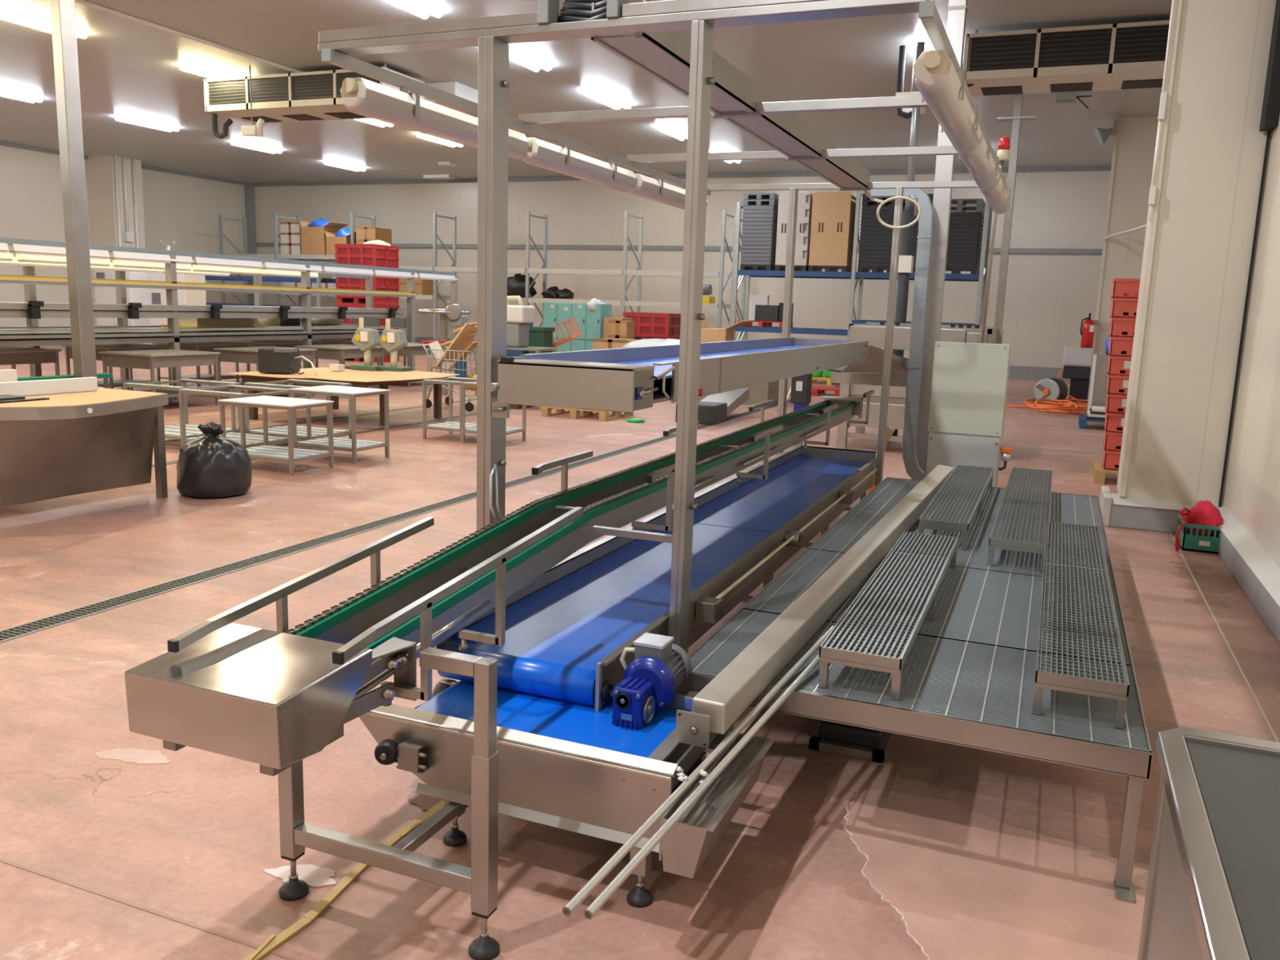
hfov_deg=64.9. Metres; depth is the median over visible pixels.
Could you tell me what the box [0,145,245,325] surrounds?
wall
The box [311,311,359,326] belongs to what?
device
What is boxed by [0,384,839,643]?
channel
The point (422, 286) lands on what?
carton
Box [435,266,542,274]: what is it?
beam
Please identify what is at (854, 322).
beam
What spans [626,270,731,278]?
beam
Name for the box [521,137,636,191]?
lamp
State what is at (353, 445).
table
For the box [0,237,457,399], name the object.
sorting line
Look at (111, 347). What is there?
desk
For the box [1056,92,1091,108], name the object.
ceiling sensor
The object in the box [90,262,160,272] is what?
lamp
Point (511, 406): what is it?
box
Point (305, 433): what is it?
table
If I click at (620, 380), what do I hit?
conveyor
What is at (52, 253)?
diffuser
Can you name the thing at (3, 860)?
trim
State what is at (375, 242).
sack
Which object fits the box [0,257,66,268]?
lamp
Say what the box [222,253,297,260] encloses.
beam
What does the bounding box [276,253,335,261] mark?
beam
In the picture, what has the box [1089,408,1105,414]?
sheet
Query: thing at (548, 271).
beam
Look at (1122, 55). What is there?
unit
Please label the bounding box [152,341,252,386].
desk
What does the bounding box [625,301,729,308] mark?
beam
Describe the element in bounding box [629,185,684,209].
diffuser
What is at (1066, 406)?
hose
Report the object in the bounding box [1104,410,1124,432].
crate
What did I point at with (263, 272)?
lamp
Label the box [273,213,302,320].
upright
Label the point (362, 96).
lamp
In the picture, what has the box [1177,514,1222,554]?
crate
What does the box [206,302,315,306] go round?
beam
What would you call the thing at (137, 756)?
floor patch
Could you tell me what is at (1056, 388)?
cable reel
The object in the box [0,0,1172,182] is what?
ceiling
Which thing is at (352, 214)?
upright
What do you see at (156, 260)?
diffuser
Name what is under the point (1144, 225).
cable
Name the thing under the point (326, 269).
lamp
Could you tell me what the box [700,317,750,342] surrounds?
carton
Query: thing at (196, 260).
lamp
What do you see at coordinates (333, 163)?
ceiling lamp
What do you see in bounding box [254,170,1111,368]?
wall
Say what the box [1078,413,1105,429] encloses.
pallet
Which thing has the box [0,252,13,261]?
lamp
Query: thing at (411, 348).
desk
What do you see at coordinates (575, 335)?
crate
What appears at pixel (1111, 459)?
crate
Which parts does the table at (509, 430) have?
leg, frame, shelf frame, leg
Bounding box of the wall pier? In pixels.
[1094,115,1158,354]
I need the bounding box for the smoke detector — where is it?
[437,161,457,166]
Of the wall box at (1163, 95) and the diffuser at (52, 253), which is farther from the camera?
the diffuser at (52, 253)
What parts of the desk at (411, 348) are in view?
leg, leg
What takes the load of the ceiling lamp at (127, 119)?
attached to the ceiling
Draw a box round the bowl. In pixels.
[626,418,644,422]
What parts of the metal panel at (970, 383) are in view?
panel, door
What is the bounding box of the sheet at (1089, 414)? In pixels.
[1087,410,1105,417]
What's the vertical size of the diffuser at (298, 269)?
0.030 m
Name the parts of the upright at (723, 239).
upright post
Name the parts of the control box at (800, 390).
label plate, motor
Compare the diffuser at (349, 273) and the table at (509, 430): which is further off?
the diffuser at (349, 273)
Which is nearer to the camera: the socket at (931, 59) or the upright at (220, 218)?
the socket at (931, 59)
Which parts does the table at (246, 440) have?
leg, leg, shelf frame, frame, leg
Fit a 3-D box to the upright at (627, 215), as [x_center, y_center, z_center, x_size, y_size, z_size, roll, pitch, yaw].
[-0.239,-5.582,29.390,0.160,4.300,1.240,6,11,22]
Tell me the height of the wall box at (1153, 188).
0.260 m
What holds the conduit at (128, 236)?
attached to the wall at (100, 180)
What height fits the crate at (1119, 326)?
0.192 m
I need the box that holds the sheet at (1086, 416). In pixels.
[1084,413,1105,420]
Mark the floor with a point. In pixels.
(192, 837)
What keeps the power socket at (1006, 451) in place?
attached to the metal panel at (970, 383)
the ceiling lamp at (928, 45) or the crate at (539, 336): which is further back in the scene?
the crate at (539, 336)
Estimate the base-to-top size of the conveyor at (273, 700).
0.442 m
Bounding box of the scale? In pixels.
[417,302,471,395]
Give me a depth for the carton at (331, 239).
32.52 m
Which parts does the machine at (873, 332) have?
leg, leg, rail, tank, panel, frame, black knob, leg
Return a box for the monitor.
[747,294,793,321]
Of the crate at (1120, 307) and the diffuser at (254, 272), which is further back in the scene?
the diffuser at (254, 272)
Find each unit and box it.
[204,63,425,138]
[896,19,1169,119]
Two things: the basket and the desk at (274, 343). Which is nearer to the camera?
the basket
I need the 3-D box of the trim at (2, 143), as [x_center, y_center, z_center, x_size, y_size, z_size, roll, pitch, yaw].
[-21.461,-8.337,20.840,0.120,0.100,36.100,6,11,22]
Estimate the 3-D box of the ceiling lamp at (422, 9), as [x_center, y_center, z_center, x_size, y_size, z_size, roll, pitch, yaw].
[-3.259,-6.515,13.634,0.380,0.101,1.560,6,11,22]
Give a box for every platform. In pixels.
[675,476,1152,903]
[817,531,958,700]
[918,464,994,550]
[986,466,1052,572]
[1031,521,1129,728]
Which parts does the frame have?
post, lamp rail, post, cross plate, post, cross plate, cross plate, post, lamp rail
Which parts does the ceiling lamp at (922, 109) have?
rod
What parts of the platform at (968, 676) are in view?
grating panel, grating panel, grating panel, grating panel, foot plate, leg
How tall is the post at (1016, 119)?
5.700 m
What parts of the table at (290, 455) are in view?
leg, leg, plate, frame, shelf frame, leg, leg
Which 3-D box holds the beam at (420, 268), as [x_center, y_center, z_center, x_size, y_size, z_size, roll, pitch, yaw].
[-7.568,-6.759,32.270,2.980,0.140,1.230,6,11,22]
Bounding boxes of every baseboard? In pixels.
[405,336,1071,381]
[1099,485,1111,526]
[1109,493,1222,533]
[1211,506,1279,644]
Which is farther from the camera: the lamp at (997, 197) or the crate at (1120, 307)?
the crate at (1120, 307)
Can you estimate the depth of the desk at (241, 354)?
15.92 m
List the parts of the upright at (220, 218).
upright post, upright post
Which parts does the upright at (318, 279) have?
upright post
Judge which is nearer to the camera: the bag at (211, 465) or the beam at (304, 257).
the bag at (211, 465)
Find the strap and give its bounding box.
[243,800,444,959]
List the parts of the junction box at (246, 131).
rod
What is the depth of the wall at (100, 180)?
31.33 m
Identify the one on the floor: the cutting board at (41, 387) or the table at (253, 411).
the table at (253, 411)
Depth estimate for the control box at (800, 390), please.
9.39 m
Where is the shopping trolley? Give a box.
[419,340,476,411]
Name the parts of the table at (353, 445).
leg, leg, plate, frame, shelf frame, leg, leg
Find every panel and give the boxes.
[925,341,1011,487]
[1085,353,1108,413]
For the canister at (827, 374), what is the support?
on the pallet at (814, 379)
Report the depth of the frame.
3.81 m
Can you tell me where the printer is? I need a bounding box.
[257,346,317,374]
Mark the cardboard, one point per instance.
(466, 334)
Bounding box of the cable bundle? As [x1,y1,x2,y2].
[557,0,608,22]
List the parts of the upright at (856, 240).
upright post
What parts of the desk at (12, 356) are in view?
leg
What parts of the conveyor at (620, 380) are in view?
round knob, bearing plate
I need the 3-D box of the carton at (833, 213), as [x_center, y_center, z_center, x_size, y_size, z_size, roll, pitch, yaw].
[4.805,-6.107,24.972,0.940,1.890,1.006,6,11,22]
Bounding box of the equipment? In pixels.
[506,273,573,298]
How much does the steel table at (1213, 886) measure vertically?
0.900 m
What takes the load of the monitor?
on the pallet at (761, 323)
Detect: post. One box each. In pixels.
[49,0,97,386]
[911,0,967,479]
[994,94,1035,329]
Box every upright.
[218,214,248,342]
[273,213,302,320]
[316,272,336,306]
[350,212,375,303]
[432,212,456,340]
[524,211,547,326]
[621,210,643,317]
[717,209,736,328]
[728,214,746,340]
[731,201,750,340]
[847,191,863,340]
[974,199,992,325]
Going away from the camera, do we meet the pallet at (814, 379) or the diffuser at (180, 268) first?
the diffuser at (180, 268)
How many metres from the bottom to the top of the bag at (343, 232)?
0.328 m
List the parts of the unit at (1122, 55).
casing, frame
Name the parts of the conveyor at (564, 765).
leg, panel, leg, panel, frame, leg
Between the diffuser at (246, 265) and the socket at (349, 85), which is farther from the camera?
the diffuser at (246, 265)
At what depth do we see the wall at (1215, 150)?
7.78 m
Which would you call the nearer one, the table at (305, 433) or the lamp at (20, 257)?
the table at (305, 433)
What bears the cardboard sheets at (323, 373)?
on the table at (253, 411)
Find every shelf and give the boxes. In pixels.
[0,328,385,333]
[97,378,156,387]
[140,389,199,397]
[159,373,241,380]
[326,365,357,369]
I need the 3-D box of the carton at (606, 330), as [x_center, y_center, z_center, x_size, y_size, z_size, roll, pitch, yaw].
[-0.512,-3.000,22.959,0.450,1.380,0.600,6,11,22]
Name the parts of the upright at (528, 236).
upright post, upright post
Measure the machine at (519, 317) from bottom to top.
1.767 m
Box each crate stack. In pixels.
[740,193,778,271]
[857,193,894,272]
[898,193,933,272]
[945,198,985,274]
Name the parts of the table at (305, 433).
leg, frame, shelf frame, leg, leg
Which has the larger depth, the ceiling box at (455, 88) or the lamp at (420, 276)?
the lamp at (420, 276)
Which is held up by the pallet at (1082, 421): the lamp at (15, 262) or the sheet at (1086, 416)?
the sheet at (1086, 416)
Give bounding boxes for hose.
[863,190,921,229]
[1005,398,1087,414]
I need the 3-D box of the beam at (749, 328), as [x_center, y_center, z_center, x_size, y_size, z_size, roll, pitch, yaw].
[3.972,-3.817,25.726,2.870,0.130,1.230,6,11,22]
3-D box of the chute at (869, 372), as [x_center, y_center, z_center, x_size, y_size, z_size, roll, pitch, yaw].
[1.940,-0.989,8.743,0.810,0.400,1.270,6,11,22]
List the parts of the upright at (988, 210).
upright post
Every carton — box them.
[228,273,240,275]
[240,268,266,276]
[280,222,302,254]
[283,281,311,287]
[299,221,347,254]
[311,273,336,288]
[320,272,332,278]
[324,231,355,254]
[328,364,344,371]
[355,226,391,245]
[399,277,438,295]
[592,337,638,350]
[603,317,632,337]
[608,319,635,339]
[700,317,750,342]
[774,193,813,271]
[808,191,856,271]
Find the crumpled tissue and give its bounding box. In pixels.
[668,766,709,783]
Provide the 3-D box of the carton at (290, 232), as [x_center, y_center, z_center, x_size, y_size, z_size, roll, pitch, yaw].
[-11.376,-8.038,33.650,0.800,1.052,0.904,6,11,22]
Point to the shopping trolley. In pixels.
(469, 406)
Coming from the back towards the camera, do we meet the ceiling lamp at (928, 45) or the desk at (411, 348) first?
the desk at (411, 348)
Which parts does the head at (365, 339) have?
yellow knob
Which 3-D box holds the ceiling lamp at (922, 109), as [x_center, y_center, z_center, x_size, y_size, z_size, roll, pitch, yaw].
[4.214,-6.133,15.447,0.475,1.000,0.120,6,11,22]
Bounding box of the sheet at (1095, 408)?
[1091,405,1105,412]
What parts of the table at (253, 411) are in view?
leg, leg, leg, leg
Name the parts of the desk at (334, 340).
leg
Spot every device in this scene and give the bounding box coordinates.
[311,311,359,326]
[702,284,715,303]
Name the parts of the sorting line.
post, clamp knob, post, clamp knob, post, rail, chain, yellow chain, clamp knob, rail, post, clamp knob, post, clamp knob, post, clamp knob, post, post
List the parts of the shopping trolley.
handle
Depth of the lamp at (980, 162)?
5.11 m
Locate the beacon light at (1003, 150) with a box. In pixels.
[980,137,1010,343]
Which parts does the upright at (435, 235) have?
upright post, upright post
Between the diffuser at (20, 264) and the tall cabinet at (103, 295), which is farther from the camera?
the tall cabinet at (103, 295)
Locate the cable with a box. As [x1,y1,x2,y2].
[1102,224,1146,240]
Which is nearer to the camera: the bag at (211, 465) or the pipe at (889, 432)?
the bag at (211, 465)
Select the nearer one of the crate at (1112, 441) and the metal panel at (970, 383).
the metal panel at (970, 383)
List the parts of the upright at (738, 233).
upright post, upright post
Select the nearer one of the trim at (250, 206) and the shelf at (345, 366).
the shelf at (345, 366)
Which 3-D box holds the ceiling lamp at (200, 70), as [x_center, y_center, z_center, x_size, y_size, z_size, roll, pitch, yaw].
[-7.878,-7.570,18.901,0.380,0.101,1.560,6,11,22]
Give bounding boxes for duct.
[870,188,933,479]
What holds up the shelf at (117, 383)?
attached to the desk at (111, 347)
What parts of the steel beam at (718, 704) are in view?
plate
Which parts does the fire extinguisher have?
label plate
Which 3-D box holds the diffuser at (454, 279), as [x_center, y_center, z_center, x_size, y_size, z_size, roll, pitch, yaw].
[-4.414,-4.352,21.866,0.120,0.030,1.380,6,11,22]
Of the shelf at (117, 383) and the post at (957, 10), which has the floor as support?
the post at (957, 10)
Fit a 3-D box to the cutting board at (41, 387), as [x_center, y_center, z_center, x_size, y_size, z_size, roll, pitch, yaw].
[-4.627,-0.676,7.483,0.050,0.109,1.330,6,11,22]
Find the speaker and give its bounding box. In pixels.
[1093,119,1118,146]
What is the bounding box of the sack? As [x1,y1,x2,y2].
[363,240,390,245]
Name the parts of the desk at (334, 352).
leg, leg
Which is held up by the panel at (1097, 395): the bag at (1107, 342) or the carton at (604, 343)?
the bag at (1107, 342)
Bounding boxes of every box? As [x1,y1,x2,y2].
[241,66,264,136]
[424,81,478,112]
[509,404,530,408]
[786,373,812,446]
[1148,186,1156,221]
[1157,91,1167,136]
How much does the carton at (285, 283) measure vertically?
0.722 m
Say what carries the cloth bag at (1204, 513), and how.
in the crate at (1188, 542)
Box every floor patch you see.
[93,748,171,764]
[262,864,336,887]
[845,790,1148,959]
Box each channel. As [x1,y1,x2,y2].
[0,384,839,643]
[151,408,511,466]
[164,398,476,442]
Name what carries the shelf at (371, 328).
attached to the sorting line
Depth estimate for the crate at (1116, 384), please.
10.21 m
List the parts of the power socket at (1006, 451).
lid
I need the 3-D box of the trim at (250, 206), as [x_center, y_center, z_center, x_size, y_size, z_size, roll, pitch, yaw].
[-14.575,-8.206,37.838,0.250,5.700,0.250,6,11,22]
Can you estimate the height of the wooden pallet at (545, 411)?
0.145 m
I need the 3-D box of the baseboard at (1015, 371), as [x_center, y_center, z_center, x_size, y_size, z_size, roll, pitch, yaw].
[-0.537,-4.143,32.646,30.800,0.340,0.200,6,11,22]
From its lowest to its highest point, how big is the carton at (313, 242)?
1.070 m
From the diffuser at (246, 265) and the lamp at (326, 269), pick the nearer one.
the diffuser at (246, 265)
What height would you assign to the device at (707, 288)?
0.526 m
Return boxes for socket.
[342,77,358,93]
[527,137,533,149]
[867,476,875,493]
[923,49,941,70]
[998,446,1012,471]
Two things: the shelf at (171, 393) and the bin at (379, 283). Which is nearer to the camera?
the shelf at (171, 393)
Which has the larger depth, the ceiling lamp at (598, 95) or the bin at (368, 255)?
the bin at (368, 255)
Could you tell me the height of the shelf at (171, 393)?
0.020 m
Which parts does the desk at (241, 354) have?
leg, leg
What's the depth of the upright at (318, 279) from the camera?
29.57 m
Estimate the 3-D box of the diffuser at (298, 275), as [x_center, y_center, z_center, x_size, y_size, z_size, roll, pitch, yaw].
[-6.548,-3.818,18.844,0.120,0.030,1.380,6,11,22]
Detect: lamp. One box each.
[0,6,87,38]
[0,88,42,102]
[0,243,8,253]
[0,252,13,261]
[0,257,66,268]
[7,244,109,259]
[16,253,111,266]
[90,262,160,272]
[108,250,192,264]
[111,259,191,271]
[115,115,179,131]
[160,269,230,276]
[179,64,237,79]
[191,257,262,268]
[191,265,260,275]
[230,141,282,153]
[259,268,318,278]
[261,262,322,272]
[320,266,373,275]
[323,160,365,171]
[340,76,528,159]
[355,118,393,127]
[372,270,417,279]
[384,0,443,18]
[416,133,462,146]
[417,273,457,281]
[422,174,455,179]
[508,43,552,71]
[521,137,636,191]
[581,88,631,109]
[629,173,707,209]
[655,124,687,140]
[709,151,741,163]
[896,45,925,114]
[912,49,982,152]
[914,37,934,50]
[955,133,999,190]
[979,175,1010,213]
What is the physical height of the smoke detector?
0.080 m
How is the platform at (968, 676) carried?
on the floor
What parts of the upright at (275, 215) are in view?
upright post, upright post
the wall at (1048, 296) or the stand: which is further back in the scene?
the wall at (1048, 296)
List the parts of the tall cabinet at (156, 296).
door, door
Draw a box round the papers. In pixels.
[441,360,476,391]
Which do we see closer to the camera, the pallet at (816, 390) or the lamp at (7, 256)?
the lamp at (7, 256)
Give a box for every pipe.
[561,626,834,916]
[583,653,820,919]
[867,426,894,493]
[891,41,924,435]
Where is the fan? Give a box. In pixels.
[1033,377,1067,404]
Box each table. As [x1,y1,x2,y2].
[0,387,168,506]
[122,378,240,439]
[178,384,291,448]
[217,395,333,475]
[240,368,447,426]
[244,378,352,449]
[289,385,390,464]
[422,377,476,442]
[461,382,526,443]
[1137,726,1279,959]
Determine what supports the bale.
on the floor
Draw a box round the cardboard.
[427,322,477,370]
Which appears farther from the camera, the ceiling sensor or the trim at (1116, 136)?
the trim at (1116, 136)
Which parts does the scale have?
blade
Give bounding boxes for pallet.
[541,406,633,421]
[737,320,793,328]
[790,385,839,395]
[812,375,835,384]
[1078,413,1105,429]
[1091,459,1118,484]
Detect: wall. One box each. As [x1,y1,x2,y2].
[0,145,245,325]
[85,155,145,324]
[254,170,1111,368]
[1125,0,1275,505]
[1222,115,1279,568]
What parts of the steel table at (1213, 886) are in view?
leg, panel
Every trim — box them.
[0,141,246,185]
[0,857,302,959]
[133,364,470,390]
[164,386,459,421]
[244,182,256,319]
[252,165,1111,186]
[254,242,1102,253]
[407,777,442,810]
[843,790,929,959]
[1092,117,1119,353]
[1116,0,1182,497]
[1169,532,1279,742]
[1218,130,1270,506]
[1259,0,1279,131]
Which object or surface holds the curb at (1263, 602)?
attached to the wall at (1252, 486)
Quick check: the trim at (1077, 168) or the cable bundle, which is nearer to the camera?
the cable bundle
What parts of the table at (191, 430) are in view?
leg, frame, leg, leg, shelf frame, leg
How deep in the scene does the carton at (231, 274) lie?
30.82 m
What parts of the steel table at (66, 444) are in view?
round knob, leg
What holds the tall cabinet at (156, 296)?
on the floor
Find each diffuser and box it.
[0,257,12,261]
[0,262,66,268]
[8,250,107,259]
[17,259,110,266]
[90,266,159,272]
[109,257,191,264]
[113,265,191,271]
[191,262,261,268]
[193,269,258,275]
[260,273,317,278]
[261,267,320,272]
[320,271,372,275]
[372,274,417,279]
[417,277,456,281]
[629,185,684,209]
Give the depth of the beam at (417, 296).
31.50 m
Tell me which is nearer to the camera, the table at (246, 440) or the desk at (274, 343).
the table at (246, 440)
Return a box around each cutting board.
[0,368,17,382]
[0,377,97,395]
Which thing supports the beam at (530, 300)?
attached to the upright at (528, 236)
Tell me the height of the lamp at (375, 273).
0.120 m
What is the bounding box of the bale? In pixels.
[622,338,679,347]
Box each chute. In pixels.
[658,731,774,878]
[826,345,908,386]
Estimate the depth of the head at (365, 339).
14.50 m
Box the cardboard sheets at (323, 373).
[226,367,460,382]
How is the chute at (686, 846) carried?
attached to the conveyor at (564, 765)
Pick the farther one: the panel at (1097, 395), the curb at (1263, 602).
the panel at (1097, 395)
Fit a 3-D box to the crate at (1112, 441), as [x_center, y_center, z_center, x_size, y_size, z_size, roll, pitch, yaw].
[5.124,-0.400,10.399,0.606,0.192,0.408,6,11,22]
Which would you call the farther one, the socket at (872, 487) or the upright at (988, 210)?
the upright at (988, 210)
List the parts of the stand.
leg, telescopic arm, leg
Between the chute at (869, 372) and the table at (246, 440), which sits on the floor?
the table at (246, 440)
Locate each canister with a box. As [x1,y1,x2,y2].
[812,370,823,377]
[824,370,830,377]
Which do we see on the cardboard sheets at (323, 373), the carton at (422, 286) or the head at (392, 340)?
the head at (392, 340)
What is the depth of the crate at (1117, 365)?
10.18 m
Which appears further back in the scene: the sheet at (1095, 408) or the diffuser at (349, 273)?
the diffuser at (349, 273)
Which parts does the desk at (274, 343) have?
leg, leg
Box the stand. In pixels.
[277,647,499,959]
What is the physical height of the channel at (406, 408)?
0.014 m
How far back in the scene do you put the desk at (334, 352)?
17.48 m
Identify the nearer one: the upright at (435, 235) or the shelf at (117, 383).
the shelf at (117, 383)
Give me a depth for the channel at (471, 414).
12.94 m
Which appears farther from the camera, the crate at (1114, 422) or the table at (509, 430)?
the table at (509, 430)
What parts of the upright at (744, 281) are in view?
upright post, upright post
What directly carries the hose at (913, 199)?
hanging from the frame
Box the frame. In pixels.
[317,0,1007,695]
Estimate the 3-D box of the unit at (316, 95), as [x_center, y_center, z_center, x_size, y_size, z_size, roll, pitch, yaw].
[-6.167,-6.996,18.919,4.195,1.130,1.330,6,11,22]
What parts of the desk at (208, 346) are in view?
leg, leg, leg, leg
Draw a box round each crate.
[161,311,262,327]
[551,316,582,347]
[1102,430,1123,451]
[1102,448,1120,470]
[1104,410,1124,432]
[1105,391,1127,413]
[1106,355,1131,376]
[1106,373,1128,395]
[1107,336,1133,356]
[1108,317,1135,337]
[1110,297,1137,318]
[1111,278,1140,298]
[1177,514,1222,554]
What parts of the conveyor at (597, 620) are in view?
plate, rail, name plate, terminal lid, motor, box lid, rail, leg, box lid, leg, box lid, leg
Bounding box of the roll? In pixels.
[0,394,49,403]
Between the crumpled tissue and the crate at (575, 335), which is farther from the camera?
the crate at (575, 335)
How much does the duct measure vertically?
2.755 m
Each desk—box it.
[0,346,62,375]
[61,343,168,390]
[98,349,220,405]
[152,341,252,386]
[213,346,316,397]
[231,339,319,382]
[294,344,383,371]
[311,337,379,371]
[368,342,439,387]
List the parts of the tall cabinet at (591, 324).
door, door, door, door, door, door, door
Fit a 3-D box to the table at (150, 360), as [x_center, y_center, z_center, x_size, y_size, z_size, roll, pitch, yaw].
[-6.922,-1.461,14.600,1.000,0.785,1.240,6,11,22]
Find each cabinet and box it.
[93,269,151,344]
[147,269,206,344]
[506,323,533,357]
[542,302,611,351]
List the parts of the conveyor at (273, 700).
guard post, guard rail, guard post, tension arm, bracket plate, guard post, tension rod, guard rail, guard post, chain, guard rail, guard post, plate, plate, chain, guard post, guard rail, guard rail, rod, guard post, rod, guard rail, guard post, guard rail, rod, guard post, guard rail, guard post, guard rail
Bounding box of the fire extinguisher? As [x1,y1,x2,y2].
[1080,313,1098,347]
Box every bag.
[176,422,252,498]
[307,218,328,226]
[334,226,350,236]
[1105,337,1109,355]
[1174,499,1223,551]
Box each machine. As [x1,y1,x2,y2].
[475,295,557,395]
[675,387,749,425]
[835,321,1003,448]
[1057,346,1093,403]
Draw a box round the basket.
[426,347,476,378]
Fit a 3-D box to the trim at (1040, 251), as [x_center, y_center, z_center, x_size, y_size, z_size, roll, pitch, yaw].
[-0.410,-7.417,32.138,30.800,0.130,0.080,6,11,22]
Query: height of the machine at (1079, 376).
1.100 m
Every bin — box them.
[334,244,399,268]
[335,274,399,304]
[335,302,399,329]
[337,337,399,362]
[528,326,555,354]
[622,311,680,339]
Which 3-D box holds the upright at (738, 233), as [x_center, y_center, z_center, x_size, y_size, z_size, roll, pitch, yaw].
[2.629,-4.925,26.105,0.160,4.300,1.240,6,11,22]
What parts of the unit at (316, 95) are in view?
frame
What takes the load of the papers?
in the shopping trolley
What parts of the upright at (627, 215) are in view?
upright post, upright post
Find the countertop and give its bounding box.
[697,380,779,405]
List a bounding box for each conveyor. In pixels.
[124,390,874,776]
[359,678,733,907]
[434,445,877,730]
[487,337,868,417]
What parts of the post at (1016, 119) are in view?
post, plate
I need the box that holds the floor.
[0,341,1279,959]
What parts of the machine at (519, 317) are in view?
leg, machine handle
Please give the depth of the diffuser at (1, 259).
13.72 m
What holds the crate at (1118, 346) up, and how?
on the crate at (1117, 365)
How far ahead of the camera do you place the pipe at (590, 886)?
2.63 m
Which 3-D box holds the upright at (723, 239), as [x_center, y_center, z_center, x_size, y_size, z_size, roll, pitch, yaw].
[2.440,-5.312,28.313,0.160,4.300,1.240,6,11,22]
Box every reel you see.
[257,318,279,326]
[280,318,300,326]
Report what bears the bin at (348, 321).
on the bin at (386, 357)
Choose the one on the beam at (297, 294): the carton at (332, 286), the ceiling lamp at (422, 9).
the carton at (332, 286)
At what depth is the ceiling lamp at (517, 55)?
16.79 m
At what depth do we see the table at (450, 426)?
12.07 m
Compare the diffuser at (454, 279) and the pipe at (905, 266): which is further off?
the diffuser at (454, 279)
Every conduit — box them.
[74,0,302,72]
[113,155,139,248]
[1152,0,1175,186]
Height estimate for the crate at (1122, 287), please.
0.192 m
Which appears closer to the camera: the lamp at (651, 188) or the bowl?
the lamp at (651, 188)
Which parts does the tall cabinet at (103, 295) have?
door, door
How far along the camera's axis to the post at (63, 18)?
11.82 m
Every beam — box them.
[204,275,336,283]
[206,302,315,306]
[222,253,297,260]
[223,290,275,294]
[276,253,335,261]
[277,293,335,296]
[399,266,452,272]
[399,294,450,299]
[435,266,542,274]
[528,268,637,276]
[528,297,632,306]
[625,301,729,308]
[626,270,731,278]
[675,464,954,748]
[734,325,847,335]
[737,270,859,279]
[851,320,974,325]
[854,271,978,281]
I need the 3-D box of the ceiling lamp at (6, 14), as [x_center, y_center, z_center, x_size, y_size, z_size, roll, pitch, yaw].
[-9.308,-7.025,15.478,0.380,0.101,1.560,6,11,22]
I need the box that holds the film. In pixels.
[586,297,605,311]
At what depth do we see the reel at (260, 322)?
18.70 m
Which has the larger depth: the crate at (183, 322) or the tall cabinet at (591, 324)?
the tall cabinet at (591, 324)
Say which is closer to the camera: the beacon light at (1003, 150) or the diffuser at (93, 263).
the beacon light at (1003, 150)
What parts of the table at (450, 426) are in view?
leg, shelf frame, frame, leg, leg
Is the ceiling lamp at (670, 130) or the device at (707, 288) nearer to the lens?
the ceiling lamp at (670, 130)
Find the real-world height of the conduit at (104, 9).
0.070 m
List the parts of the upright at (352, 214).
upright post, upright post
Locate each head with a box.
[350,316,379,370]
[377,317,412,371]
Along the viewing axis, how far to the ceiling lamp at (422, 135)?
25.43 m
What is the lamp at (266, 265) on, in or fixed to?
attached to the sorting line
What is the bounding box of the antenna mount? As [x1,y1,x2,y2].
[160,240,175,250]
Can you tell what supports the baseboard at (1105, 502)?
attached to the wall at (1215, 150)
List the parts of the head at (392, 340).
yellow knob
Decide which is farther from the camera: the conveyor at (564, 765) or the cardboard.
the cardboard
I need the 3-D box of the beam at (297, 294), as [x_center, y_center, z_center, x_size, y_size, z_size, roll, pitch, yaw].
[-10.459,-6.196,33.568,2.980,0.130,1.230,6,11,22]
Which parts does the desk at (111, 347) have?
leg, leg, leg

